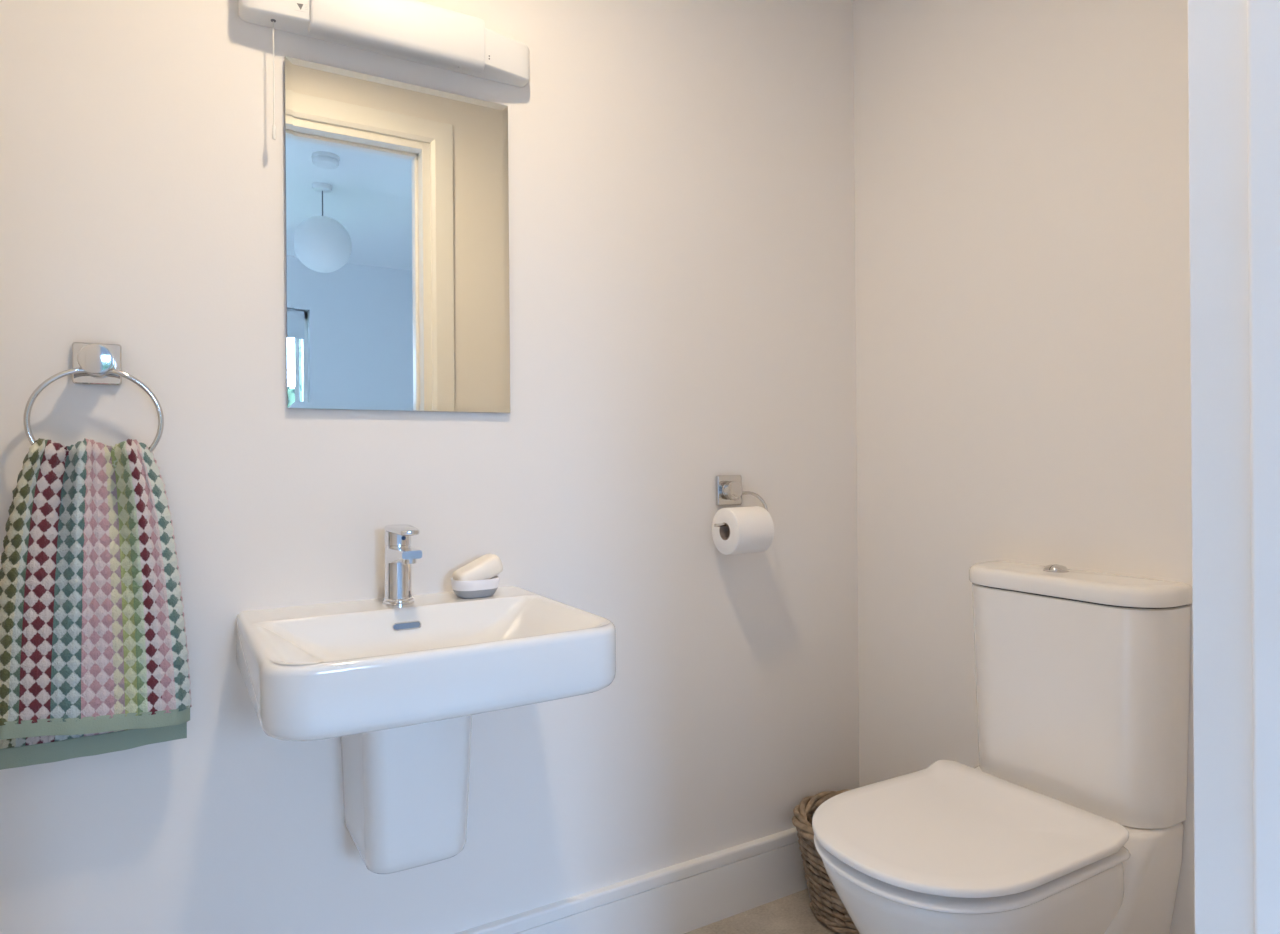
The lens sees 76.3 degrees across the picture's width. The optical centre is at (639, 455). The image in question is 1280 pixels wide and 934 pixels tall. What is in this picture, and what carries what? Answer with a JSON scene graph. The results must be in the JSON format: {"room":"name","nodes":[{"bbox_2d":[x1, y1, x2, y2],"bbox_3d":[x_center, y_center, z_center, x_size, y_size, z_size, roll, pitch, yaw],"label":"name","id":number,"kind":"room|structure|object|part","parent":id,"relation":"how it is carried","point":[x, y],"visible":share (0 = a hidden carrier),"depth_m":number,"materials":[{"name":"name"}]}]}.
{"room":"bathroom","nodes":[
{"label":"bathroom","id":0,"kind":"room"},
{"bbox_2d":[0,0,858,933],"bbox_3d":[-0.370,-0.132,1.582,2.274,2.550,0.100,0,0,-31],"label":"wall","id":1,"kind":"structure","parent":0,"point":[681,173],"depth_m":1.60,"materials":[{"name":"white paint"}]},
{"bbox_2d":[23,342,163,452],"bbox_3d":[-0.819,-0.071,1.229,0.175,0.202,0.051,0,0,-31],"label":"towel ring","id":2,"kind":"object","parent":1,"relation":"attached to","point":[92,363],"visible":0.89,"depth_m":1.23,"materials":[{"name":"silver metal"}]},
{"bbox_3d":[-0.817,-0.144,1.225,0.045,0.045,0.042,0,0,-31],"label":"post","id":3,"kind":"part","parent":2,"relation":"part of","materials":[{"name":"silver metal"}]},
{"bbox_2d":[0,438,191,769],"bbox_3d":[-0.811,0.210,1.211,0.252,0.473,0.089,0,0,-29],"label":"hand towel","id":4,"kind":"object","parent":2,"relation":"hanging from","point":[94,653],"visible":1,"depth_m":1.19,"materials":[{"name":"multicoloured fabric"}]},
{"bbox_3d":[-0.830,-0.141,1.247,0.063,0.063,0.010,0,0,-31],"label":"wall plate","id":5,"kind":"part","parent":2,"relation":"part of","materials":[{"name":"silver metal"}]},
{"bbox_2d":[238,0,529,139],"bbox_3d":[-0.429,-0.668,1.454,0.509,0.282,0.066,0,0,-31],"label":"wall light","id":6,"kind":"object","parent":1,"relation":"attached to","point":[411,30],"visible":1,"depth_m":1.43,"materials":[{"name":"white plastic"}]},
{"bbox_3d":[-0.608,-0.628,1.351,0.002,0.190,0.003,0,0,37],"label":"pull cord","id":7,"kind":"part","parent":6,"relation":"part of","materials":[{"name":"white fabric"}]},
{"bbox_2d":[308,0,484,73],"bbox_3d":[-0.423,-0.761,1.440,0.302,0.095,0.036,0,0,-31],"label":"diffuser","id":8,"kind":"object","parent":6,"relation":"attached to","point":[408,28],"depth_m":1.43,"materials":[{"name":"white plastic"}]},
{"bbox_2d":[285,56,509,412],"bbox_3d":[-0.429,-0.380,1.485,0.400,0.596,0.010,0,0,-31],"label":"wall mirror","id":9,"kind":"object","parent":1,"relation":"attached to","point":[397,193],"visible":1,"depth_m":1.47,"materials":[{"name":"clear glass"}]},
{"bbox_2d":[341,715,471,873],"bbox_3d":[-0.393,0.506,1.376,0.181,0.304,0.226,0,0,-31],"label":"pedestal","id":10,"kind":"object","parent":1,"relation":"attached to","point":[406,789],"visible":0.77,"depth_m":1.29,"materials":[{"name":"white ceramic"}]},
{"bbox_2d":[236,586,615,740],"bbox_3d":[-0.339,0.304,1.282,0.500,0.097,0.445,0,0,-31],"label":"basin","id":11,"kind":"object","parent":1,"relation":"attached to","point":[340,669],"visible":1,"depth_m":1.14,"materials":[{"name":"white ceramic"}]},
{"bbox_2d":[383,524,421,605],"bbox_3d":[-0.404,0.188,1.388,0.052,0.136,0.118,0,0,-31],"label":"tap","id":12,"kind":"object","parent":11,"relation":"on","point":[399,554],"visible":1,"depth_m":1.40,"materials":[{"name":"silver metal"}]},
{"bbox_3d":[-0.404,0.126,1.388,0.046,0.012,0.111,0,0,-31],"label":"lever","id":13,"kind":"part","parent":12,"relation":"part of","materials":[{"name":"silver metal"}]},
{"bbox_3d":[-0.398,0.170,1.379,0.041,0.029,0.096,0,0,-31],"label":"spout","id":14,"kind":"part","parent":12,"relation":"part of","materials":[{"name":"silver metal"}]},
{"bbox_2d":[451,575,498,598],"bbox_3d":[-0.300,0.239,1.484,0.086,0.034,0.066,0,0,-31],"label":"soap dish","id":15,"kind":"object","parent":11,"relation":"on","point":[488,587],"visible":0.91,"depth_m":1.46,"materials":[{"name":"grey ceramic"}]},
{"bbox_3d":[-0.300,0.248,1.484,0.079,0.016,0.060,0,0,-31],"label":"dish","id":16,"kind":"part","parent":15,"relation":"part of","materials":[{"name":"grey ceramic"}]},
{"bbox_2d":[452,553,502,580],"bbox_3d":[-0.296,0.211,1.486,0.085,0.060,0.055,0,0,-31],"label":"soap bar","id":17,"kind":"object","parent":15,"relation":"in","point":[487,566],"visible":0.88,"depth_m":1.47,"materials":[{"name":"beige"}]},
{"bbox_2d":[455,827,807,933],"bbox_3d":[-0.331,0.970,1.532,2.074,0.145,0.018,0,0,-31],"label":"baseboard","id":18,"kind":"structure","parent":1,"relation":"attached to","point":[687,896],"depth_m":1.77,"materials":[{"name":"white paint"}]},
{"bbox_2d":[714,475,767,526],"bbox_3d":[0.213,0.099,1.829,0.154,0.110,0.066,0,0,-31],"label":"toilet roll holder","id":19,"kind":"object","parent":1,"relation":"attached to","point":[729,491],"visible":0.8,"depth_m":1.84,"materials":[{"name":"silver metal"}]},
{"bbox_3d":[0.203,0.078,1.856,0.068,0.068,0.010,0,0,-31],"label":"wall plate","id":20,"kind":"part","parent":19,"relation":"part of","materials":[{"name":"silver metal"}]},
{"bbox_3d":[0.208,0.078,1.839,0.043,0.043,0.025,0,0,-31],"label":"post","id":21,"kind":"part","parent":19,"relation":"part of","materials":[{"name":"silver metal"}]},
{"bbox_3d":[0.218,0.117,1.820,0.154,0.073,0.045,0,0,-31],"label":"arm","id":22,"kind":"part","parent":19,"relation":"part of","materials":[{"name":"silver metal"}]},
{"bbox_2d":[712,506,773,554],"bbox_3d":[0.227,0.165,1.803,0.098,0.102,0.102,0,0,-31],"label":"toilet roll","id":23,"kind":"object","parent":19,"relation":"on","point":[749,529],"visible":0.99,"depth_m":1.77,"materials":[{"name":"white paper"}]},
{"bbox_2d":[684,888,839,933],"bbox_3d":[-0.012,1.090,0.993,2.274,0.100,1.268,0,0,-31],"label":"floor","id":24,"kind":"structure","parent":0,"point":[790,914],"depth_m":1.82,"materials":[{"name":"beige tile"}]},
{"bbox_2d":[792,789,859,933],"bbox_3d":[0.500,0.923,1.844,0.307,0.222,0.308,0,0,-31],"label":"wicker basket","id":25,"kind":"object","parent":24,"relation":"on","point":[826,904],"visible":0.27,"depth_m":1.79,"materials":[{"name":"beige wicker"}]},
{"bbox_2d":[812,561,1191,933],"bbox_3d":[0.584,0.623,1.405,0.620,0.825,0.391,0,0,-31],"label":"toilet","id":26,"kind":"object","parent":24,"relation":"on","point":[1069,819],"visible":0.99,"depth_m":1.38,"materials":[{"name":"white ceramic"}]},
{"bbox_3d":[0.513,0.618,1.363,0.455,0.025,0.374,0,0,-31],"label":"lid","id":27,"kind":"part","parent":26,"relation":"part of","materials":[{"name":"white plastic"}]},
{"bbox_3d":[0.516,0.646,1.365,0.456,0.010,0.373,0,0,-31],"label":"seat","id":28,"kind":"part","parent":26,"relation":"part of","materials":[{"name":"white plastic"}]},
{"bbox_3d":[0.792,0.238,1.529,0.132,0.034,0.391,0,0,-31],"label":"cistern lid","id":29,"kind":"part","parent":26,"relation":"part of","materials":[{"name":"white ceramic"}]},
{"bbox_2d":[853,0,1194,933],"bbox_3d":[0.883,-0.142,1.598,0.100,2.550,1.148,0,0,-31],"label":"wall","id":30,"kind":"structure","parent":0,"point":[1022,238],"depth_m":1.70,"materials":[{"name":"white paint"}]},
{"bbox_3d":[0.254,-0.187,0.525,2.274,2.450,0.060,0,0,-31],"label":"wall","id":31,"kind":"structure","parent":0,"visible":0},
{"bbox_2d":[1188,0,1253,933],"bbox_3d":[0.128,0.006,0.414,0.897,2.066,0.120,0,0,-31],"label":"trim","id":32,"kind":"structure","parent":31,"relation":"attached to","point":[1217,29],"depth_m":0.66,"materials":[{"name":"white paint"}]},
{"bbox_2d":[1247,0,1279,933],"bbox_3d":[0.132,0.020,0.408,0.841,2.038,0.041,0,0,-31],"label":"trim","id":33,"kind":"structure","parent":31,"relation":"attached to","point":[1263,16],"depth_m":0.62,"materials":[{"name":"white paint"}]}
]}

